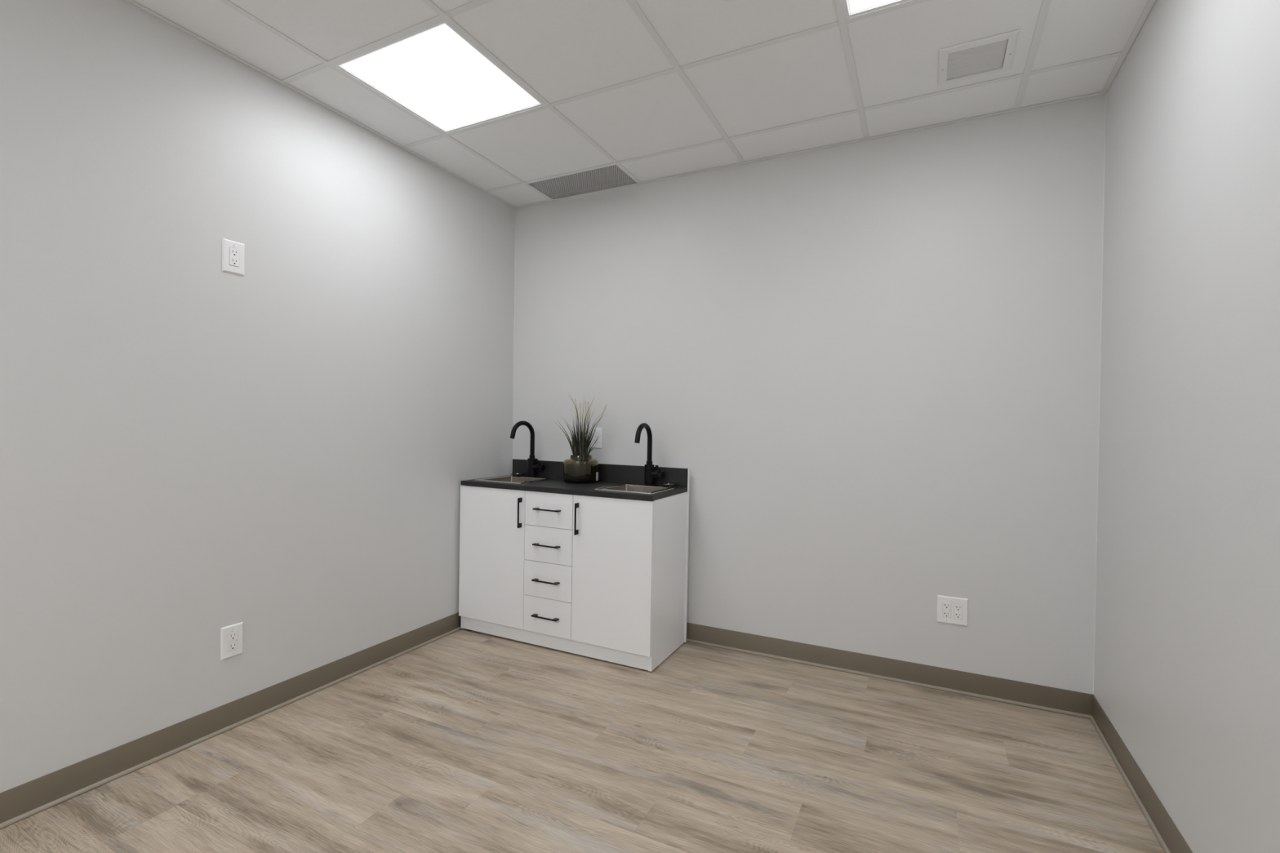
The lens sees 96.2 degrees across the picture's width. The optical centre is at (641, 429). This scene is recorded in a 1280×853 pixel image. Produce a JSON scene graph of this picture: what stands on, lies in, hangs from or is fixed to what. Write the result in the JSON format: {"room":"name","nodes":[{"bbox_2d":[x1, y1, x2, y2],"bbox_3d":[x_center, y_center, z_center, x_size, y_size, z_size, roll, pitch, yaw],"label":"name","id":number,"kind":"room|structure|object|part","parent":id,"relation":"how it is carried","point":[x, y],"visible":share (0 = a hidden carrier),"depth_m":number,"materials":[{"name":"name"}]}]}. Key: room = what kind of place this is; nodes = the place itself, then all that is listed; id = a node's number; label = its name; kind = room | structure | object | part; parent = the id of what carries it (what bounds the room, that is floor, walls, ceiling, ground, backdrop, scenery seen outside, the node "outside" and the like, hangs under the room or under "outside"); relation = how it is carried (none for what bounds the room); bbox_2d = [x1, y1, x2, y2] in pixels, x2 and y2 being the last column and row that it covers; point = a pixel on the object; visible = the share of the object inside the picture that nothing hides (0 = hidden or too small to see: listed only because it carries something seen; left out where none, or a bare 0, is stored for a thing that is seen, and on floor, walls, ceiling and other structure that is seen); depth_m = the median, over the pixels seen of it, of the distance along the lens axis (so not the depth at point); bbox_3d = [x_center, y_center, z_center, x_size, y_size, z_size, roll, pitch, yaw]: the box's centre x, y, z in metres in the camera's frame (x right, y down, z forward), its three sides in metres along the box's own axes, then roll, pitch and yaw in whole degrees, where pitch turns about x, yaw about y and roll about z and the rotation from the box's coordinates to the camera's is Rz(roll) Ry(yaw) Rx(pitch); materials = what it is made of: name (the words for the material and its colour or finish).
{"room":"empty exam room","nodes":[
{"label":"empty exam room","id":0,"kind":"room"},
{"bbox_2d":[0,0,515,792],"bbox_3d":[-2.019,-0.232,1.478,0.120,2.790,5.340,1,1,26],"label":"wall","id":1,"kind":"structure","parent":0,"point":[191,449],"depth_m":2.14,"materials":[{"name":"paint"}]},
{"bbox_2d":[0,612,462,829],"bbox_3d":[-1.975,1.113,1.462,0.014,0.101,5.099,1,1,26],"label":"baseboard","id":2,"kind":"structure","parent":1,"relation":"attached to","point":[18,803],"depth_m":2.12,"materials":[{"name":"beige plastic"}]},
{"bbox_2d":[220,622,243,660],"bbox_3d":[-1.590,0.821,2.235,0.009,0.124,0.080,1,1,26],"label":"wall outlet","id":3,"kind":"object","parent":1,"relation":"attached to","point":[231,636],"visible":1,"depth_m":2.23,"materials":[{"name":"white plastic"}]},
{"bbox_2d":[227,631,237,651],"bbox_3d":[-1.588,0.821,2.234,0.003,0.067,0.033,1,1,26],"label":"receptacle","id":4,"kind":"object","parent":3,"relation":"attached to","point":[232,636],"depth_m":2.23,"materials":[{"name":"white plastic"}]},
{"bbox_2d":[222,238,244,275],"bbox_3d":[-1.572,-0.666,2.218,0.009,0.124,0.080,1,1,27],"label":"wall outlet","id":5,"kind":"object","parent":1,"relation":"attached to","point":[233,252],"visible":1,"depth_m":2.21,"materials":[{"name":"white plastic"}]},
{"bbox_2d":[229,247,239,266],"bbox_3d":[-1.569,-0.666,2.216,0.003,0.067,0.033,1,1,26],"label":"receptacle","id":6,"kind":"object","parent":5,"relation":"attached to","point":[233,251],"depth_m":2.22,"materials":[{"name":"white plastic"}]},
{"bbox_2d":[124,0,517,208],"bbox_3d":[-1.939,-1.426,1.434,0.020,0.001,5.099,1,1,26],"label":"trim","id":7,"kind":"structure","parent":1,"relation":"attached to","point":[131,2],"depth_m":2.41,"materials":[{"name":"white metal"}]},
{"bbox_2d":[0,628,1164,852],"bbox_3d":[-0.617,1.238,0.789,3.290,0.100,5.340,1,1,26],"label":"floor","id":8,"kind":"structure","parent":0,"point":[463,740],"depth_m":1.99,"materials":[{"name":"brown wood"}]},
{"bbox_2d":[458,468,689,671],"bbox_3d":[-0.399,0.685,3.215,1.225,0.967,0.489,1,1,26],"label":"base cabinet","id":9,"kind":"object","parent":8,"relation":"on","point":[606,579],"visible":0.98,"depth_m":2.98,"materials":[{"name":"white plastic"}]},
{"bbox_3d":[-0.834,0.697,3.201,0.458,0.750,0.017,1,1,26],"label":"door","id":10,"kind":"part","parent":9,"relation":"part of","materials":[{"name":"white plastic"}]},
{"bbox_3d":[-0.653,0.445,3.084,0.007,0.160,0.031,1,1,26],"label":"handle","id":11,"kind":"part","parent":9,"relation":"part of","materials":[{"name":"black metal"}]},
{"bbox_3d":[-0.506,0.984,3.014,0.159,0.007,0.031,1,1,26],"label":"handle","id":12,"kind":"part","parent":9,"relation":"part of","materials":[{"name":"black metal"}]},
{"bbox_3d":[-0.502,0.795,3.011,0.159,0.007,0.031,1,1,26],"label":"handle","id":13,"kind":"part","parent":9,"relation":"part of","materials":[{"name":"black metal"}]},
{"bbox_3d":[-0.499,0.606,3.009,0.159,0.007,0.031,1,1,26],"label":"handle","id":14,"kind":"part","parent":9,"relation":"part of","materials":[{"name":"black metal"}]},
{"bbox_3d":[-0.496,0.418,3.006,0.159,0.007,0.031,1,1,26],"label":"handle","id":15,"kind":"part","parent":9,"relation":"part of","materials":[{"name":"black metal"}]},
{"bbox_3d":[-0.495,0.985,3.035,0.303,0.189,0.017,1,1,26],"label":"drawer","id":16,"kind":"part","parent":9,"relation":"part of","materials":[{"name":"white plastic"}]},
{"bbox_3d":[-0.492,0.795,3.033,0.303,0.187,0.017,1,1,26],"label":"drawer","id":17,"kind":"part","parent":9,"relation":"part of","materials":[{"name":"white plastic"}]},
{"bbox_3d":[-0.489,0.606,3.031,0.303,0.186,0.017,1,1,26],"label":"drawer","id":18,"kind":"part","parent":9,"relation":"part of","materials":[{"name":"white plastic"}]},
{"bbox_3d":[-0.485,0.421,3.028,0.303,0.181,0.017,1,1,26],"label":"drawer","id":19,"kind":"part","parent":9,"relation":"part of","materials":[{"name":"white plastic"}]},
{"bbox_2d":[460,475,687,501],"bbox_3d":[-0.390,0.314,3.210,1.210,0.024,0.443,1,1,26],"label":"countertop","id":20,"kind":"structure","parent":9,"relation":"on","point":[557,485],"depth_m":3.05,"materials":[{"name":"black laminate"}]},
{"bbox_2d":[475,475,555,490],"bbox_3d":[-0.744,0.368,3.405,0.330,0.157,0.351,1,1,26],"label":"sink","id":21,"kind":"object","parent":20,"relation":"in","point":[513,478],"visible":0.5,"depth_m":3.50,"materials":[{"name":"silver metal"}]},
{"bbox_2d":[484,476,543,490],"bbox_3d":[-0.750,0.369,3.393,0.268,0.154,0.266,1,1,26],"label":"basin","id":22,"kind":"object","parent":21,"relation":"in","point":[506,479],"depth_m":3.51,"materials":[{"name":"silver metal"}]},
{"bbox_2d":[511,472,524,476],"bbox_3d":[-0.771,0.278,3.582,0.086,0.020,0.086,1,1,26],"label":"strainer","id":23,"kind":"object","parent":21,"relation":"on","point":[517,474],"visible":1,"depth_m":3.57,"materials":[{"name":"silver metal"}]},
{"bbox_2d":[509,420,544,477],"bbox_3d":[-0.688,0.118,3.471,0.114,0.346,0.199,1,1,32],"label":"faucet","id":24,"kind":"object","parent":21,"relation":"on","point":[532,467],"visible":1,"depth_m":3.52,"materials":[{"name":"black metal"}]},
{"bbox_3d":[-0.721,0.050,3.482,0.028,0.212,0.185,1,1,38],"label":"spout","id":25,"kind":"part","parent":24,"relation":"part of","materials":[{"name":"black metal"}]},
{"bbox_3d":[-0.618,0.213,3.505,0.027,0.077,0.066,1,1,26],"label":"lever","id":26,"kind":"part","parent":24,"relation":"part of","materials":[{"name":"black metal"}]},
{"bbox_2d":[563,454,598,483],"bbox_3d":[-0.349,0.224,3.322,0.202,0.154,0.201,1,1,26],"label":"glass vase","id":27,"kind":"object","parent":20,"relation":"on","point":[577,468],"visible":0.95,"depth_m":3.24,"materials":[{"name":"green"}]},
{"bbox_2d":[559,391,606,455],"bbox_3d":[-0.336,0.030,3.316,0.409,0.520,0.140,1,1,28],"label":"plant","id":28,"kind":"object","parent":27,"relation":"in","point":[580,446],"visible":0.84,"depth_m":3.31,"materials":[{"name":"green plant"}]},
{"bbox_2d":[594,483,678,501],"bbox_3d":[-0.022,0.386,3.049,0.330,0.157,0.351,1,1,26],"label":"sink","id":29,"kind":"object","parent":20,"relation":"in","point":[624,487],"visible":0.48,"depth_m":3.15,"materials":[{"name":"silver metal"}]},
{"bbox_2d":[604,484,668,501],"bbox_3d":[-0.028,0.386,3.037,0.268,0.154,0.266,1,1,26],"label":"basin","id":30,"kind":"object","parent":29,"relation":"in","point":[633,488],"depth_m":3.15,"materials":[{"name":"silver metal"}]},
{"bbox_2d":[634,422,664,485],"bbox_3d":[0.038,0.135,3.115,0.112,0.346,0.200,1,1,26],"label":"faucet","id":31,"kind":"object","parent":29,"relation":"on","point":[650,474],"visible":1,"depth_m":3.17,"materials":[{"name":"black metal"}]},
{"bbox_3d":[0.012,0.068,3.119,0.027,0.212,0.185,1,1,26],"label":"spout","id":32,"kind":"part","parent":31,"relation":"part of","materials":[{"name":"black metal"}]},
{"bbox_3d":[0.101,0.230,3.150,0.027,0.077,0.066,1,1,26],"label":"lever","id":33,"kind":"part","parent":31,"relation":"part of","materials":[{"name":"black metal"}]},
{"bbox_2d":[660,482,675,487],"bbox_3d":[0.148,0.300,3.128,0.086,0.020,0.086,1,1,26],"label":"strainer","id":34,"kind":"object","parent":29,"relation":"on","point":[667,484],"visible":1,"depth_m":3.11,"materials":[{"name":"silver metal"}]},
{"bbox_3d":[0.148,0.297,3.128,0.086,0.010,0.086,1,1,26],"label":"dish","id":35,"kind":"part","parent":34,"relation":"part of","materials":[{"name":"silver metal"}]},
{"bbox_3d":[-0.330,0.453,2.925,0.007,0.160,0.031,1,1,26],"label":"handle","id":36,"kind":"part","parent":9,"relation":"part of","materials":[{"name":"black metal"}]},
{"bbox_3d":[-0.151,0.713,2.864,0.450,0.750,0.017,1,1,26],"label":"door","id":37,"kind":"part","parent":9,"relation":"part of","materials":[{"name":"white plastic"}]},
{"bbox_3d":[-0.285,0.678,3.423,1.204,0.954,0.016,1,1,26],"label":"panel","id":38,"kind":"part","parent":9,"relation":"part of","materials":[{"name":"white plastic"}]},
{"bbox_2d":[133,0,1148,206],"bbox_3d":[-0.582,-1.527,0.760,3.290,0.250,5.340,1,1,26],"label":"ceiling","id":39,"kind":"structure","parent":0,"point":[651,90],"depth_m":2.22,"materials":[{"name":"tile"}]},
{"bbox_2d":[333,20,545,133],"bbox_3d":[-0.811,-1.447,2.376,0.604,0.048,0.604,1,1,26],"label":"ceiling light","id":40,"kind":"object","parent":39,"relation":"attached to","point":[434,73],"visible":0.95,"depth_m":2.34,"materials":[{"name":"white paint"}]},
{"bbox_2d":[528,164,636,199],"bbox_3d":[-0.342,-1.445,3.321,0.596,0.034,0.268,1,1,26],"label":"ceiling vent","id":41,"kind":"object","parent":39,"relation":"in","point":[591,179],"visible":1,"depth_m":3.32,"materials":[{"name":"grey metal"}]},
{"bbox_2d":[841,0,910,18],"bbox_3d":[0.828,-1.418,1.564,0.604,0.048,0.604,1,1,26],"label":"ceiling light","id":42,"kind":"object","parent":39,"relation":"attached to","point":[851,8],"visible":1,"depth_m":1.90,"materials":[{"name":"white paint"}]},
{"bbox_2d":[846,0,897,13],"bbox_3d":[0.827,-1.399,1.564,0.560,0.004,0.560,1,1,26],"label":"diffuser","id":43,"kind":"object","parent":42,"relation":"attached to","point":[853,6],"depth_m":1.90,"materials":[{"name":"white plastic"}]},
{"bbox_2d":[937,29,1019,85],"bbox_3d":[1.258,-1.410,2.161,0.250,0.049,0.244,1,1,26],"label":"ceiling vent","id":44,"kind":"object","parent":39,"relation":"in","point":[993,54],"visible":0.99,"depth_m":2.15,"materials":[{"name":"white metal"}]},
{"bbox_2d":[513,93,1105,694],"bbox_3d":[0.561,-0.216,3.112,3.050,2.790,0.120,1,1,26],"label":"wall","id":45,"kind":"structure","parent":0,"point":[872,366],"depth_m":2.79,"materials":[{"name":"paint"}]},
{"bbox_2d":[512,208,515,458],"bbox_3d":[-0.832,-0.201,3.734,0.003,2.508,0.003,1,1,26],"label":"trim","id":46,"kind":"structure","parent":45,"relation":"attached to","point":[515,208],"depth_m":3.73,"materials":[{"name":"grey paint"}]},
{"bbox_2d":[590,427,601,448],"bbox_3d":[-0.274,0.049,3.455,0.080,0.124,0.009,1,1,26],"label":"wall outlet","id":47,"kind":"object","parent":45,"relation":"attached to","point":[597,435],"visible":0.91,"depth_m":3.45,"materials":[{"name":"white plastic"}]},
{"bbox_2d":[593,432,598,444],"bbox_3d":[-0.275,0.049,3.453,0.033,0.067,0.003,1,1,26],"label":"receptacle","id":48,"kind":"object","parent":47,"relation":"attached to","point":[596,434],"depth_m":3.45,"materials":[{"name":"white plastic"}]},
{"bbox_2d":[512,458,688,487],"bbox_3d":[-0.285,0.261,3.409,1.199,0.126,0.007,1,1,26],"label":"backsplash","id":49,"kind":"structure","parent":45,"relation":"attached to","point":[634,474],"depth_m":3.33,"materials":[{"name":"black laminate"}]},
{"bbox_2d":[515,92,1101,208],"bbox_3d":[0.545,-1.411,3.036,3.007,0.001,0.020,1,1,26],"label":"trim","id":50,"kind":"structure","parent":45,"relation":"attached to","point":[1098,93],"depth_m":2.82,"materials":[{"name":"white metal"}]},
{"bbox_2d":[686,622,1093,719],"bbox_3d":[0.514,1.128,3.065,3.049,0.101,0.014,1,1,26],"label":"baseboard","id":51,"kind":"structure","parent":45,"relation":"attached to","point":[1063,701],"depth_m":2.71,"materials":[{"name":"beige plastic"}]},
{"bbox_2d":[937,595,968,626],"bbox_3d":[1.418,0.824,2.619,0.124,0.124,0.009,1,1,26],"label":"wall outlet","id":52,"kind":"object","parent":45,"relation":"attached to","point":[950,610],"visible":1,"depth_m":2.62,"materials":[{"name":"white plastic"}]},
{"bbox_2d":[942,602,951,617],"bbox_3d":[1.396,0.824,2.627,0.033,0.067,0.003,1,1,26],"label":"receptacle","id":53,"kind":"object","parent":52,"relation":"attached to","point":[946,606],"depth_m":2.63,"materials":[{"name":"white plastic"}]},
{"bbox_2d":[954,604,962,619],"bbox_3d":[1.437,0.825,2.607,0.033,0.067,0.003,1,1,26],"label":"receptacle","id":54,"kind":"object","parent":52,"relation":"attached to","point":[957,607],"depth_m":2.61,"materials":[{"name":"white plastic"}]},
{"bbox_2d":[1093,93,1106,694],"bbox_3d":[1.898,-0.152,2.380,0.003,2.508,0.003,1,1,26],"label":"trim","id":55,"kind":"structure","parent":45,"relation":"attached to","point":[1105,94],"depth_m":2.38,"materials":[{"name":"grey paint"}]},
{"bbox_2d":[1093,0,1279,852],"bbox_3d":[0.821,-0.181,0.070,0.120,2.790,5.340,1,1,26],"label":"wall","id":56,"kind":"structure","parent":0,"point":[1187,675],"depth_m":1.53,"materials":[{"name":"paint"}]},
{"bbox_2d":[1100,0,1155,94],"bbox_3d":[0.772,-1.377,0.089,0.020,0.001,5.099,1,1,26],"label":"trim","id":57,"kind":"structure","parent":56,"relation":"attached to","point":[1150,3],"depth_m":2.06,"materials":[{"name":"white metal"}]},
{"bbox_2d":[1089,694,1192,852],"bbox_3d":[0.743,1.162,0.114,0.014,0.101,5.099,1,1,26],"label":"baseboard","id":58,"kind":"structure","parent":56,"relation":"attached to","point":[1170,838],"depth_m":1.86,"materials":[{"name":"beige plastic"}]}
]}

